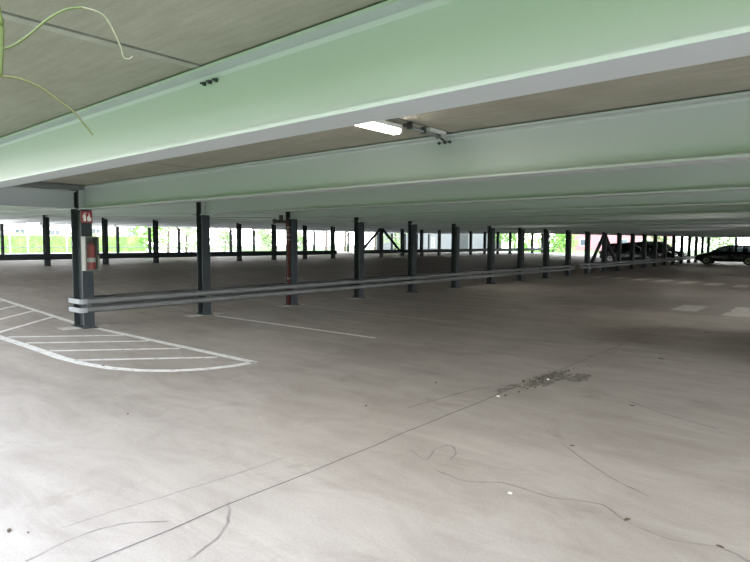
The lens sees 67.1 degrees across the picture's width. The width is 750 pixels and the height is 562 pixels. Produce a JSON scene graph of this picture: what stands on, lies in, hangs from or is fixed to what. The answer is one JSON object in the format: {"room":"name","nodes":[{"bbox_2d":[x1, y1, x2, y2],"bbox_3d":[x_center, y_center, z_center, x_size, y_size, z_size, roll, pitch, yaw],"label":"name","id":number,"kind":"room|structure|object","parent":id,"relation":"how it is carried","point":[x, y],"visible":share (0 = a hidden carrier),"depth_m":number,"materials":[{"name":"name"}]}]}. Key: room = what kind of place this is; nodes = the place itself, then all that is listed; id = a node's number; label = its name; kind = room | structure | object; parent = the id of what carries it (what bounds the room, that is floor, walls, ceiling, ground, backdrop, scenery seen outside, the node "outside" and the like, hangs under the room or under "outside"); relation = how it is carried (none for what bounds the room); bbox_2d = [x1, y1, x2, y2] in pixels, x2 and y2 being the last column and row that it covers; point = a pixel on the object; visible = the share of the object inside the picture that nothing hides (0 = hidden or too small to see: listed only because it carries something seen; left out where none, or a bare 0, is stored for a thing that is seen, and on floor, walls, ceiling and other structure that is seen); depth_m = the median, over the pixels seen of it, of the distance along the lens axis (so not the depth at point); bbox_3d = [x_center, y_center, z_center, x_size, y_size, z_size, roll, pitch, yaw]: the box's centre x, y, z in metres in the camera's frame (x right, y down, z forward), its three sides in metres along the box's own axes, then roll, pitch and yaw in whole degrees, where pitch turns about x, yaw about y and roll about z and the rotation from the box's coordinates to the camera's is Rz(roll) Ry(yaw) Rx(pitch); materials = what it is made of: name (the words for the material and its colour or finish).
{"room":"parking garage","nodes":[
{"label":"parking garage","id":0,"kind":"room"},
{"bbox_2d":[0,244,714,253],"bbox_3d":[-5.185,-2.857,70.493,420.000,0.280,420.000,4,5,41],"label":"ground","id":1,"kind":"structure","parent":0,"point":[677,249],"depth_m":177.92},
{"bbox_2d":[0,232,143,252],"bbox_3d":[-47.583,-5.932,86.958,1.992,3.439,24.726,4,5,41],"label":"hedge","id":2,"kind":"object","parent":1,"relation":"on","point":[55,240],"visible":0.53,"depth_m":85.31,"materials":[{"name":"green plant"}]},
{"bbox_2d":[4,222,143,236],"bbox_3d":[-55.167,-8.373,95.653,11.200,6.720,28.589,4,5,41],"label":"house","id":3,"kind":"object","parent":1,"relation":"on","point":[35,227],"visible":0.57,"depth_m":92.26,"materials":[{"name":"white plastic"}]},
{"bbox_2d":[128,226,170,251],"bbox_3d":[-24.824,-6.617,62.271,5.200,8.172,4.983,4,5,41],"label":"tree","id":4,"kind":"object","parent":1,"relation":"on","point":[140,240],"visible":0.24,"depth_m":61.88,"materials":[{"name":"green plant"}]},
{"bbox_2d":[152,227,176,251],"bbox_3d":[-28.301,-7.818,77.010,4.774,8.490,4.908,4,5,41],"label":"tree","id":5,"kind":"object","parent":1,"relation":"on","point":[165,229],"visible":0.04,"depth_m":77.12,"materials":[{"name":"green plant"}]},
{"bbox_2d":[165,227,196,251],"bbox_3d":[-23.782,-6.835,72.366,4.986,7.502,5.435,4,5,41],"label":"tree","id":6,"kind":"object","parent":1,"relation":"on","point":[187,242],"visible":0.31,"depth_m":72.17,"materials":[{"name":"green plant"}]},
{"bbox_2d":[210,228,242,251],"bbox_3d":[-26.276,-7.454,98.285,4.928,4.836,5.646,4,5,41],"label":"tree","id":7,"kind":"object","parent":1,"relation":"on","point":[223,235],"visible":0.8,"depth_m":97.92,"materials":[{"name":"green plant"}]},
{"bbox_2d":[255,230,278,250],"bbox_3d":[-15.709,-5.773,82.548,3.239,3.773,3.135,4,5,41],"label":"tree","id":8,"kind":"object","parent":1,"relation":"on","point":[266,238],"visible":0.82,"depth_m":82.00,"materials":[{"name":"green plant"}]},
{"bbox_2d":[0,251,749,561],"bbox_3d":[5.851,-0.947,35.730,47.800,0.802,62.280,4,5,41],"label":"floor","id":9,"kind":"structure","parent":0,"point":[248,433],"depth_m":5.17,"materials":[{"name":"concrete"}]},
{"bbox_2d":[0,224,4,253],"bbox_3d":[-24.144,-2.828,36.655,0.300,2.515,0.240,4,5,41],"label":"column","id":10,"kind":"structure","parent":9,"relation":"on","point":[1,225],"depth_m":36.62,"materials":[{"name":"metal"}]},
{"bbox_2d":[43,215,50,265],"bbox_3d":[-14.242,-1.906,24.548,0.340,2.517,0.250,4,5,41],"label":"steel column","id":11,"kind":"structure","parent":9,"relation":"on","point":[46,225],"depth_m":24.51,"materials":[{"name":"metal"}]},
{"bbox_2d":[58,190,108,329],"bbox_3d":[-5.388,-0.432,10.405,0.560,2.568,0.820,4,5,41],"label":"steel column","id":12,"kind":"structure","parent":9,"relation":"on","point":[83,281],"depth_m":10.45,"materials":[{"name":"paint"}]},
{"bbox_2d":[81,211,92,222],"bbox_3d":[-5.205,-1.155,10.219,0.005,0.210,0.200,4,5,41],"label":"fire extinguisher sign","id":13,"kind":"object","parent":12,"relation":"attached to","point":[86,216],"visible":1,"depth_m":10.22,"materials":[{"name":"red plastic"}]},
{"bbox_2d":[81,236,99,270],"bbox_3d":[-5.129,-0.493,10.206,0.202,0.620,0.245,4,5,41],"label":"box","id":14,"kind":"object","parent":12,"relation":"attached to","point":[84,239],"visible":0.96,"depth_m":10.16,"materials":[{"name":"grey plastic"}]},
{"bbox_2d":[87,239,95,269],"bbox_3d":[-5.135,-0.476,10.215,0.158,0.548,0.146,-2,4,-27],"label":"fire extinguisher","id":15,"kind":"object","parent":14,"relation":"in","point":[91,262],"visible":0.98,"depth_m":10.17,"materials":[{"name":"red metal"}]},
{"bbox_2d":[101,218,109,264],"bbox_3d":[-12.608,-2.029,26.436,0.340,2.517,0.250,4,5,41],"label":"steel column","id":16,"kind":"structure","parent":9,"relation":"on","point":[104,221],"depth_m":26.39,"materials":[{"name":"metal"}]},
{"bbox_2d":[116,227,119,252],"bbox_3d":[-19.243,-3.196,42.320,0.300,2.515,0.240,4,5,41],"label":"column","id":17,"kind":"structure","parent":9,"relation":"on","point":[117,228],"depth_m":42.29,"materials":[{"name":"metal"}]},
{"bbox_2d":[152,220,158,262],"bbox_3d":[-10.975,-2.151,28.325,0.340,2.517,0.250,4,5,41],"label":"steel column","id":18,"kind":"structure","parent":9,"relation":"on","point":[154,223],"depth_m":28.30,"materials":[{"name":"metal"}]},
{"bbox_2d":[184,202,222,316],"bbox_3d":[-3.724,-0.552,12.268,0.340,2.568,0.820,4,5,41],"label":"steel column","id":19,"kind":"structure","parent":9,"relation":"on","point":[202,221],"depth_m":12.24,"materials":[{"name":"metal"}]},
{"bbox_2d":[68,264,574,312],"bbox_3d":[2.006,-0.122,19.018,0.592,0.267,22.983,4,5,41],"label":"guardrail","id":20,"kind":"object","parent":19,"relation":"attached to","point":[109,302],"visible":0.99,"depth_m":13.50,"materials":[{"name":"metal"}]},
{"bbox_2d":[236,223,241,260],"bbox_3d":[-7.707,-2.397,32.102,0.340,2.517,0.250,4,5,41],"label":"steel column","id":21,"kind":"structure","parent":9,"relation":"on","point":[238,226],"depth_m":32.08,"materials":[{"name":"metal"}]},
{"bbox_2d":[271,224,276,259],"bbox_3d":[-6.074,-2.519,33.990,0.340,2.517,0.250,4,5,41],"label":"steel column","id":22,"kind":"structure","parent":9,"relation":"on","point":[273,227],"depth_m":33.97,"materials":[{"name":"metal"}]},
{"bbox_2d":[276,212,305,306],"bbox_3d":[-2.091,-0.675,14.156,0.340,2.568,0.820,4,5,41],"label":"steel column","id":23,"kind":"structure","parent":9,"relation":"on","point":[293,222],"depth_m":14.11,"materials":[{"name":"metal"}]},
{"bbox_2d":[272,215,290,304],"bbox_3d":[-2.279,-0.506,13.966,0.116,2.224,0.550,4,5,41],"label":"drain pipe","id":24,"kind":"object","parent":23,"relation":"attached to","point":[274,221],"visible":1,"depth_m":14.06,"materials":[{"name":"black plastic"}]},
{"bbox_2d":[302,225,306,258],"bbox_3d":[-4.440,-2.642,35.879,0.340,2.517,0.250,4,5,41],"label":"steel column","id":25,"kind":"structure","parent":9,"relation":"on","point":[304,226],"depth_m":35.86,"materials":[{"name":"metal"}]},
{"bbox_2d":[331,226,334,258],"bbox_3d":[-2.806,-2.765,37.767,0.340,2.517,0.250,4,5,41],"label":"steel column","id":26,"kind":"structure","parent":9,"relation":"on","point":[332,227],"depth_m":37.74,"materials":[{"name":"metal"}]},
{"bbox_2d":[345,217,370,298],"bbox_3d":[-0.457,-0.798,16.044,0.340,2.568,0.820,4,5,41],"label":"steel column","id":27,"kind":"structure","parent":9,"relation":"on","point":[358,226],"depth_m":16.03,"materials":[{"name":"metal"}]},
{"bbox_2d":[364,228,400,256],"bbox_3d":[0.461,-3.010,41.544,0.340,2.517,4.765,4,5,41],"label":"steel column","id":28,"kind":"structure","parent":9,"relation":"on","point":[380,231],"depth_m":41.51,"materials":[{"name":"metal"}]},
{"bbox_2d":[399,229,404,256],"bbox_3d":[2.095,-3.133,43.432,0.340,2.517,0.250,4,5,41],"label":"steel column","id":29,"kind":"structure","parent":9,"relation":"on","point":[401,230],"depth_m":43.40,"materials":[{"name":"metal"}]},
{"bbox_2d":[407,221,417,292],"bbox_3d":[1.183,-0.921,17.940,0.340,2.568,0.250,4,5,41],"label":"steel column","id":30,"kind":"structure","parent":9,"relation":"on","point":[412,228],"depth_m":17.93,"materials":[{"name":"metal"}]},
{"bbox_2d":[437,230,441,255],"bbox_3d":[5.362,-3.378,47.209,0.340,2.517,0.250,4,5,41],"label":"steel column","id":31,"kind":"structure","parent":9,"relation":"on","point":[439,231],"depth_m":47.19,"materials":[{"name":"metal"}]},
{"bbox_2d":[449,224,460,287],"bbox_3d":[2.817,-1.044,19.829,0.340,2.568,0.250,4,5,41],"label":"steel column","id":32,"kind":"structure","parent":9,"relation":"on","point":[455,236],"depth_m":19.82,"materials":[{"name":"metal"}]},
{"bbox_2d":[485,226,494,283],"bbox_3d":[4.450,-1.166,21.717,0.340,2.568,0.250,4,5,41],"label":"steel column","id":33,"kind":"structure","parent":9,"relation":"on","point":[491,231],"depth_m":21.71,"materials":[{"name":"metal"}]},
{"bbox_2d":[515,228,524,280],"bbox_3d":[6.084,-1.289,23.606,0.340,2.568,0.250,4,5,41],"label":"steel column","id":34,"kind":"structure","parent":9,"relation":"on","point":[521,232],"depth_m":23.60,"materials":[{"name":"metal"}]},
{"bbox_2d":[542,229,549,277],"bbox_3d":[7.718,-1.411,25.494,0.340,2.568,0.250,4,5,41],"label":"steel column","id":35,"kind":"structure","parent":9,"relation":"on","point":[546,244],"depth_m":25.48,"materials":[{"name":"paint"}]},
{"bbox_2d":[504,365,591,395],"bbox_3d":[2.026,1.147,6.698,2.056,0.014,0.293,-4,6,-45],"label":"clump","id":36,"kind":"object","parent":9,"relation":"on","point":[542,379],"visible":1,"depth_m":6.65,"materials":[{"name":"grey gravel"}]},
{"bbox_2d":[563,230,571,275],"bbox_3d":[9.351,-1.534,27.383,0.340,2.568,0.250,4,5,41],"label":"steel column","id":37,"kind":"structure","parent":9,"relation":"on","point":[568,233],"depth_m":27.37,"materials":[{"name":"metal"}]},
{"bbox_2d":[582,231,590,273],"bbox_3d":[10.985,-1.657,29.271,0.340,2.568,0.250,4,5,41],"label":"steel column","id":38,"kind":"structure","parent":9,"relation":"on","point":[587,234],"depth_m":29.27,"materials":[{"name":"metal"}]},
{"bbox_2d":[590,232,618,271],"bbox_3d":[12.619,-1.780,31.159,0.340,2.568,4.805,4,5,41],"label":"steel column","id":39,"kind":"structure","parent":9,"relation":"on","point":[604,241],"depth_m":31.15,"materials":[{"name":"metal"}]},
{"bbox_2d":[579,256,694,268],"bbox_3d":[19.114,-1.407,38.794,0.592,0.267,25.474,4,5,41],"label":"guardrail","id":40,"kind":"object","parent":39,"relation":"attached to","point":[667,259],"visible":0.82,"depth_m":34.52,"materials":[{"name":"metal"}]},
{"bbox_2d":[616,233,621,270],"bbox_3d":[14.252,-1.902,33.048,0.340,2.568,0.250,4,5,41],"label":"steel column","id":41,"kind":"structure","parent":9,"relation":"on","point":[619,236],"depth_m":33.03,"materials":[{"name":"metal"}]},
{"bbox_2d":[599,243,661,263],"bbox_3d":[19.746,-2.150,43.468,4.527,1.520,2.140,4,5,41],"label":"car","id":42,"kind":"object","parent":9,"relation":"on","point":[625,253],"visible":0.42,"depth_m":42.94,"materials":[{"name":"grey paint"}]},
{"bbox_2d":[629,233,634,268],"bbox_3d":[15.886,-2.025,34.936,0.340,2.568,0.250,4,5,41],"label":"steel column","id":43,"kind":"structure","parent":9,"relation":"on","point":[632,236],"depth_m":34.92,"materials":[{"name":"paint"}]},
{"bbox_2d":[640,234,646,267],"bbox_3d":[17.520,-2.148,36.825,0.340,2.568,0.250,4,5,41],"label":"steel column","id":44,"kind":"structure","parent":9,"relation":"on","point":[644,237],"depth_m":36.81,"materials":[{"name":"metal"}]},
{"bbox_2d":[627,242,677,256],"bbox_3d":[22.156,-2.370,46.251,4.527,1.600,2.140,4,5,41],"label":"car","id":45,"kind":"object","parent":9,"relation":"on","point":[649,245],"visible":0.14,"depth_m":45.32,"materials":[{"name":"black paint"}]},
{"bbox_2d":[651,235,657,266],"bbox_3d":[19.153,-2.270,38.713,0.340,2.568,0.250,4,5,41],"label":"steel column","id":46,"kind":"structure","parent":9,"relation":"on","point":[655,237],"depth_m":38.70,"materials":[{"name":"metal"}]},
{"bbox_2d":[641,241,686,256],"bbox_3d":[24.483,-2.585,48.937,4.527,1.680,2.140,4,5,41],"label":"car","id":47,"kind":"object","parent":9,"relation":"on","point":[660,244],"visible":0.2,"depth_m":48.01,"materials":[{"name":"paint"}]},
{"bbox_2d":[662,235,666,265],"bbox_3d":[20.787,-2.393,40.602,0.340,2.568,0.250,4,5,41],"label":"steel column","id":48,"kind":"structure","parent":9,"relation":"on","point":[664,254],"depth_m":40.58,"materials":[{"name":"metal"}]},
{"bbox_2d":[670,235,675,264],"bbox_3d":[22.421,-2.516,42.490,0.340,2.568,0.250,4,5,41],"label":"steel column","id":49,"kind":"structure","parent":9,"relation":"on","point":[673,236],"depth_m":42.48,"materials":[{"name":"metal"}]},
{"bbox_2d":[678,236,683,263],"bbox_3d":[24.054,-2.638,44.378,0.340,2.568,0.250,4,5,41],"label":"steel column","id":50,"kind":"structure","parent":9,"relation":"on","point":[681,237],"depth_m":44.36,"materials":[{"name":"metal"}]},
{"bbox_2d":[686,236,690,262],"bbox_3d":[25.688,-2.761,46.267,0.340,2.568,0.250,4,5,41],"label":"steel column","id":51,"kind":"structure","parent":9,"relation":"on","point":[689,237],"depth_m":46.27,"materials":[{"name":"paint"}]},
{"bbox_2d":[695,245,749,264],"bbox_3d":[27.051,-2.000,43.191,4.527,1.490,2.140,4,5,41],"label":"car","id":52,"kind":"object","parent":9,"relation":"on","point":[728,253],"visible":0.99,"depth_m":42.57,"materials":[{"name":"black paint"}]},
{"bbox_2d":[0,0,749,188],"bbox_3d":[6.029,-3.764,35.724,47.800,0.691,61.780,4,5,41],"label":"ceiling","id":53,"kind":"structure","parent":0,"point":[75,55],"depth_m":3.22,"materials":[{"name":"concrete"}]},
{"bbox_2d":[0,215,42,219],"bbox_3d":[-20.073,-3.370,29.590,15.302,0.434,0.220,4,5,41],"label":"steel beam","id":54,"kind":"structure","parent":53,"relation":"attached to","point":[2,217],"depth_m":26.84,"materials":[{"name":"metal"}]},
{"bbox_2d":[0,189,70,210],"bbox_3d":[-11.495,-2.125,15.631,15.742,0.836,0.220,4,5,41],"label":"steel beam","id":55,"kind":"structure","parent":53,"relation":"attached to","point":[2,208],"depth_m":12.10,"materials":[{"name":"green metal"}]},
{"bbox_2d":[0,182,83,208],"bbox_3d":[-6.055,-1.440,9.308,0.520,0.395,2.250,4,5,41],"label":"girder","id":56,"kind":"object","parent":53,"relation":"attached to","point":[17,196],"visible":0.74,"depth_m":9.74,"materials":[{"name":"green metal"}]},
{"bbox_2d":[0,217,100,223],"bbox_3d":[-18.439,-3.493,31.478,15.302,0.434,0.220,4,5,41],"label":"steel beam","id":57,"kind":"structure","parent":53,"relation":"attached to","point":[51,219],"depth_m":32.36,"materials":[{"name":"metal"}]},
{"bbox_2d":[0,6,132,134],"bbox_3d":[-0.399,-0.629,0.675,0.187,0.881,0.044,-3,5,-37],"label":"vine","id":58,"kind":"object","parent":53,"relation":"hanging from","point":[2,48],"visible":1,"depth_m":0.69,"materials":[{"name":"green plant"}]},
{"bbox_2d":[40,219,151,224],"bbox_3d":[-16.805,-3.615,33.367,15.302,0.434,0.220,4,5,41],"label":"steel beam","id":59,"kind":"structure","parent":53,"relation":"attached to","point":[109,220],"depth_m":31.78,"materials":[{"name":"grey paint"}]},
{"bbox_2d":[0,202,195,214],"bbox_3d":[-9.861,-2.248,17.519,15.742,0.836,0.220,4,5,41],"label":"steel beam","id":60,"kind":"structure","parent":53,"relation":"attached to","point":[180,208],"depth_m":14.07,"materials":[{"name":"green metal"}]},
{"bbox_2d":[92,221,195,225],"bbox_3d":[-15.172,-3.738,35.255,15.302,0.434,0.220,4,5,41],"label":"steel beam","id":61,"kind":"structure","parent":53,"relation":"attached to","point":[139,222],"depth_m":34.41,"materials":[{"name":"metal"}]},
{"bbox_2d":[45,212,285,218],"bbox_3d":[-8.228,-2.370,19.408,15.742,0.836,0.220,4,5,41],"label":"steel beam","id":62,"kind":"structure","parent":53,"relation":"attached to","point":[272,215],"depth_m":16.35,"materials":[{"name":"green metal"}]},
{"bbox_2d":[114,222,239,226],"bbox_3d":[-13.538,-3.861,37.143,15.302,0.434,0.220,4,5,41],"label":"steel beam","id":63,"kind":"structure","parent":53,"relation":"attached to","point":[194,223],"depth_m":37.25,"materials":[{"name":"metal"}]},
{"bbox_2d":[146,224,270,226],"bbox_3d":[-11.905,-3.983,39.032,15.302,0.434,0.220,4,5,41],"label":"steel beam","id":64,"kind":"structure","parent":53,"relation":"attached to","point":[210,224],"depth_m":38.27,"materials":[{"name":"metal"}]},
{"bbox_2d":[104,212,353,221],"bbox_3d":[-6.594,-2.493,21.296,15.742,0.836,0.220,4,5,41],"label":"steel beam","id":65,"kind":"structure","parent":53,"relation":"attached to","point":[349,219],"depth_m":18.84,"materials":[{"name":"metal"}]},
{"bbox_2d":[176,225,302,227],"bbox_3d":[-10.271,-4.106,40.920,15.302,0.434,0.220,4,5,41],"label":"steel beam","id":66,"kind":"structure","parent":53,"relation":"attached to","point":[242,225],"depth_m":39.83,"materials":[{"name":"metal"}]},
{"bbox_2d":[210,226,330,228],"bbox_3d":[-8.637,-4.229,42.809,15.302,0.434,0.220,4,5,41],"label":"steel beam","id":67,"kind":"structure","parent":53,"relation":"attached to","point":[264,226],"depth_m":42.44,"materials":[{"name":"metal"}]},
{"bbox_2d":[155,217,405,223],"bbox_3d":[-4.960,-2.616,23.185,15.742,0.836,0.220,4,5,41],"label":"steel beam","id":68,"kind":"structure","parent":53,"relation":"attached to","point":[388,222],"depth_m":20.59,"materials":[{"name":"metal"}]},
{"bbox_2d":[228,227,353,228],"bbox_3d":[-7.004,-4.352,44.697,15.302,0.434,0.220,4,5,41],"label":"steel beam","id":69,"kind":"structure","parent":53,"relation":"attached to","point":[281,227],"depth_m":44.82,"materials":[{"name":"metal"}]},
{"bbox_2d":[218,221,449,225],"bbox_3d":[-3.327,-2.739,25.073,15.742,0.836,0.220,4,5,41],"label":"steel beam","id":70,"kind":"structure","parent":53,"relation":"attached to","point":[406,224],"depth_m":22.83,"materials":[{"name":"metal"}]},
{"bbox_2d":[282,228,395,229],"bbox_3d":[-3.736,-4.597,48.474,15.302,0.434,0.220,4,5,41],"label":"steel beam","id":71,"kind":"structure","parent":53,"relation":"attached to","point":[364,228],"depth_m":47.62,"materials":[{"name":"metal"}]},
{"bbox_2d":[240,223,486,227],"bbox_3d":[-1.693,-2.861,26.961,15.742,0.836,0.220,4,5,41],"label":"steel beam","id":72,"kind":"structure","parent":53,"relation":"attached to","point":[240,223],"depth_m":25.15,"materials":[{"name":"metal"}]},
{"bbox_2d":[0,0,749,187],"bbox_3d":[-1.020,-0.994,3.333,15.686,0.406,0.220,4,5,41],"label":"steel beam","id":73,"kind":"structure","parent":53,"relation":"attached to","point":[390,59],"depth_m":2.39,"materials":[{"name":"green metal"}]},
{"bbox_2d":[355,120,401,134],"bbox_3d":[-0.221,-1.201,4.090,0.100,0.109,1.240,4,5,41],"label":"ceiling lamp","id":74,"kind":"object","parent":53,"relation":"attached to","point":[382,126],"visible":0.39,"depth_m":4.38,"materials":[{"name":"white plastic"}]},
{"bbox_2d":[273,224,515,228],"bbox_3d":[-0.059,-2.984,28.850,15.742,0.836,0.220,4,5,41],"label":"steel beam","id":75,"kind":"structure","parent":53,"relation":"attached to","point":[273,224],"depth_m":27.75,"materials":[{"name":"metal"}]},
{"bbox_2d":[77,91,749,209],"bbox_3d":[0.614,-1.117,5.222,15.686,0.406,0.220,4,5,41],"label":"steel beam","id":76,"kind":"structure","parent":53,"relation":"attached to","point":[713,129],"depth_m":4.86,"materials":[{"name":"pale green paint"},{"name":"steel"}]},
{"bbox_2d":[305,225,540,229],"bbox_3d":[1.574,-3.107,30.738,15.742,0.836,0.220,4,5,41],"label":"steel beam","id":77,"kind":"structure","parent":53,"relation":"attached to","point":[305,225],"depth_m":28.25,"materials":[{"name":"metal"}]},
{"bbox_2d":[403,121,446,143],"bbox_3d":[0.469,-1.264,4.816,0.095,0.075,0.767,3,5,33],"label":"cable conduit","id":78,"kind":"object","parent":53,"relation":"attached to","point":[409,125],"visible":1,"depth_m":4.80,"materials":[{"name":"metal"}]},
{"bbox_2d":[333,226,563,230],"bbox_3d":[3.208,-3.229,32.627,15.742,0.836,0.220,4,5,41],"label":"steel beam","id":79,"kind":"structure","parent":53,"relation":"attached to","point":[333,226],"depth_m":31.83,"materials":[{"name":"metal"}]},
{"bbox_2d":[364,227,582,231],"bbox_3d":[4.841,-3.352,34.515,15.742,0.836,0.220,4,5,41],"label":"steel beam","id":80,"kind":"structure","parent":53,"relation":"attached to","point":[364,227],"depth_m":33.51,"materials":[{"name":"metal"}]},
{"bbox_2d":[200,160,749,214],"bbox_3d":[2.247,-1.240,7.110,15.686,0.406,0.220,4,5,41],"label":"steel beam","id":81,"kind":"structure","parent":53,"relation":"attached to","point":[723,176],"depth_m":7.38,"materials":[{"name":"pale green paint"},{"name":"steel"}]},
{"bbox_2d":[289,190,749,218],"bbox_3d":[3.881,-1.362,8.998,15.686,0.406,0.220,4,5,41],"label":"steel beam","id":82,"kind":"structure","parent":53,"relation":"attached to","point":[723,197],"depth_m":9.75,"materials":[{"name":"pale green paint"},{"name":"steel"}]},
{"bbox_2d":[358,204,749,221],"bbox_3d":[5.514,-1.485,10.887,15.686,0.406,0.220,4,5,41],"label":"steel beam","id":83,"kind":"structure","parent":53,"relation":"attached to","point":[744,208],"depth_m":11.95,"materials":[{"name":"pale green paint"},{"name":"steel"}]},
{"bbox_2d":[411,212,749,223],"bbox_3d":[7.148,-1.607,12.775,15.686,0.406,0.220,4,5,41],"label":"steel beam","id":84,"kind":"structure","parent":53,"relation":"attached to","point":[710,215],"depth_m":14.12,"materials":[{"name":"pale green paint"},{"name":"steel"}]},
{"bbox_2d":[455,218,749,225],"bbox_3d":[8.782,-1.730,14.664,15.686,0.406,0.220,4,5,41],"label":"steel beam","id":85,"kind":"structure","parent":53,"relation":"attached to","point":[717,219],"depth_m":16.22,"materials":[{"name":"metal"}]},
{"bbox_2d":[491,222,749,227],"bbox_3d":[10.415,-1.853,16.552,15.686,0.406,0.220,4,5,41],"label":"steel beam","id":86,"kind":"structure","parent":53,"relation":"attached to","point":[697,223],"depth_m":18.29,"materials":[{"name":"metal"}]},
{"bbox_2d":[521,224,749,228],"bbox_3d":[12.049,-1.976,18.441,15.686,0.406,0.220,4,5,41],"label":"steel beam","id":87,"kind":"structure","parent":53,"relation":"attached to","point":[747,225],"depth_m":20.48,"materials":[{"name":"metal"}]},
{"bbox_2d":[546,227,749,229],"bbox_3d":[13.683,-2.098,20.329,15.686,0.406,0.220,4,5,41],"label":"steel beam","id":88,"kind":"structure","parent":53,"relation":"attached to","point":[674,227],"depth_m":22.50,"materials":[{"name":"metal"}]},
{"bbox_2d":[568,228,749,230],"bbox_3d":[15.316,-2.221,22.218,15.686,0.406,0.220,4,5,41],"label":"steel beam","id":89,"kind":"structure","parent":53,"relation":"attached to","point":[737,228],"depth_m":24.78,"materials":[{"name":"grey paint"}]},
{"bbox_2d":[588,230,749,231],"bbox_3d":[16.950,-2.344,24.106,15.686,0.406,0.220,4,5,41],"label":"steel beam","id":90,"kind":"structure","parent":53,"relation":"attached to","point":[664,230],"depth_m":26.76,"materials":[{"name":"metal"}]},
{"bbox_2d":[604,231,749,232],"bbox_3d":[18.584,-2.466,25.994,15.686,0.406,0.220,4,5,41],"label":"steel beam","id":91,"kind":"structure","parent":53,"relation":"attached to","point":[674,231],"depth_m":28.58,"materials":[{"name":"metal"}]},
{"bbox_2d":[633,233,749,233],"bbox_3d":[21.851,-2.712,29.771,15.686,0.406,0.220,4,5,41],"label":"steel beam","id":92,"kind":"structure","parent":53,"relation":"attached to","point":[633,233],"depth_m":32.70,"materials":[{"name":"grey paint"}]},
{"bbox_2d":[661,232,749,232],"bbox_3d":[20.217,-2.589,27.883,15.686,0.406,0.220,4,5,41],"label":"steel beam","id":93,"kind":"structure","parent":53,"relation":"attached to","point":[661,232],"depth_m":30.13,"materials":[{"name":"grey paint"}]},
{"bbox_2d":[668,234,749,234],"bbox_3d":[25.118,-2.957,33.548,15.686,0.406,0.220,4,5,41],"label":"steel beam","id":94,"kind":"structure","parent":53,"relation":"attached to","point":[668,234],"depth_m":36.57,"materials":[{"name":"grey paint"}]},
{"bbox_2d":[144,246,704,255],"bbox_3d":[32.063,-5.879,113.533,220.000,0.169,86.000,4,5,41],"label":"lawn","id":95,"kind":"structure","parent":0,"point":[339,249],"depth_m":122.85,"materials":[{"name":"green plant"}]},
{"bbox_2d":[297,231,308,250],"bbox_3d":[-14.358,-7.462,105.412,3.718,4.196,3.698,4,5,41],"label":"tree","id":96,"kind":"object","parent":95,"relation":"on","point":[300,237],"visible":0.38,"depth_m":104.95,"materials":[{"name":"green plant"}]},
{"bbox_2d":[383,233,406,249],"bbox_3d":[3.864,-8.807,95.372,4.219,8.252,5.169,4,5,41],"label":"tree","id":97,"kind":"object","parent":95,"relation":"on","point":[397,234],"visible":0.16,"depth_m":94.73,"materials":[{"name":"green plant"}]},
{"bbox_2d":[376,233,501,249],"bbox_3d":[14.404,-8.666,118.062,9.090,4.920,33.323,4,5,41],"label":"outbuilding","id":98,"kind":"object","parent":95,"relation":"on","point":[477,239],"visible":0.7,"depth_m":110.42,"materials":[{"name":"white plastic"}]},
{"bbox_2d":[495,234,530,247],"bbox_3d":[30.652,-10.430,123.254,9.588,8.174,9.014,4,5,41],"label":"tree","id":99,"kind":"object","parent":95,"relation":"on","point":[503,237],"visible":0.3,"depth_m":122.08,"materials":[{"name":"green plant"}]},
{"bbox_2d":[524,234,577,252],"bbox_3d":[29.968,-8.889,95.677,9.054,9.010,9.111,4,5,41],"label":"tree","id":100,"kind":"object","parent":95,"relation":"on","point":[554,241],"visible":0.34,"depth_m":95.17,"materials":[{"name":"green plant"}]},
{"bbox_2d":[556,234,671,250],"bbox_3d":[54.927,-13.357,130.336,25.000,13.000,11.200,4,5,41],"label":"house","id":101,"kind":"object","parent":95,"relation":"on","point":[595,239],"visible":0.12,"depth_m":128.28,"materials":[{"name":"white plastic"}]},
{"bbox_2d":[647,236,679,248],"bbox_3d":[37.849,-7.170,74.063,7.676,8.188,8.112,4,5,41],"label":"tree","id":102,"kind":"object","parent":95,"relation":"on","point":[659,238],"visible":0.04,"depth_m":73.68,"materials":[{"name":"green plant"}]},
{"bbox_2d":[685,237,746,252],"bbox_3d":[40.644,-6.187,66.379,7.766,7.441,7.798,4,5,41],"label":"tree","id":103,"kind":"object","parent":95,"relation":"on","point":[729,240],"visible":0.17,"depth_m":65.57,"materials":[{"name":"green plant"}]},
{"bbox_3d":[-19.143,-1.538,18.883,0.340,2.517,0.250,4,5,41],"label":"steel column","id":104,"kind":"structure","parent":0,"visible":0},
{"bbox_2d":[0,250,336,260],"bbox_3d":[-10.922,-1.291,28.163,0.055,0.264,25.600,4,5,41],"label":"guardrail","id":105,"kind":"object","parent":104,"relation":"attached to","point":[3,257],"visible":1,"depth_m":28.10,"materials":[{"name":"metal"}]},
{"bbox_3d":[-1.173,-2.887,39.655,0.340,2.517,0.250,4,5,41],"label":"steel column","id":106,"kind":"structure","parent":0,"visible":0},
{"bbox_2d":[364,248,542,253],"bbox_3d":[8.910,-2.780,51.089,0.055,0.264,30.700,4,5,41],"label":"guardrail","id":107,"kind":"object","parent":106,"relation":"attached to","point":[496,249],"visible":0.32,"depth_m":46.93,"materials":[{"name":"paint"}]},
{"bbox_3d":[-30.679,-2.338,29.101,0.300,2.515,0.240,4,5,41],"label":"column","id":108,"kind":"structure","parent":0,"visible":0},
{"bbox_2d":[0,246,374,247],"bbox_3d":[-12.124,-3.074,50.864,0.055,0.060,58.500,4,5,41],"label":"guardrail","id":109,"kind":"object","parent":108,"relation":"attached to","point":[228,246],"visible":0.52,"depth_m":44.23,"materials":[{"name":"grey metal"}]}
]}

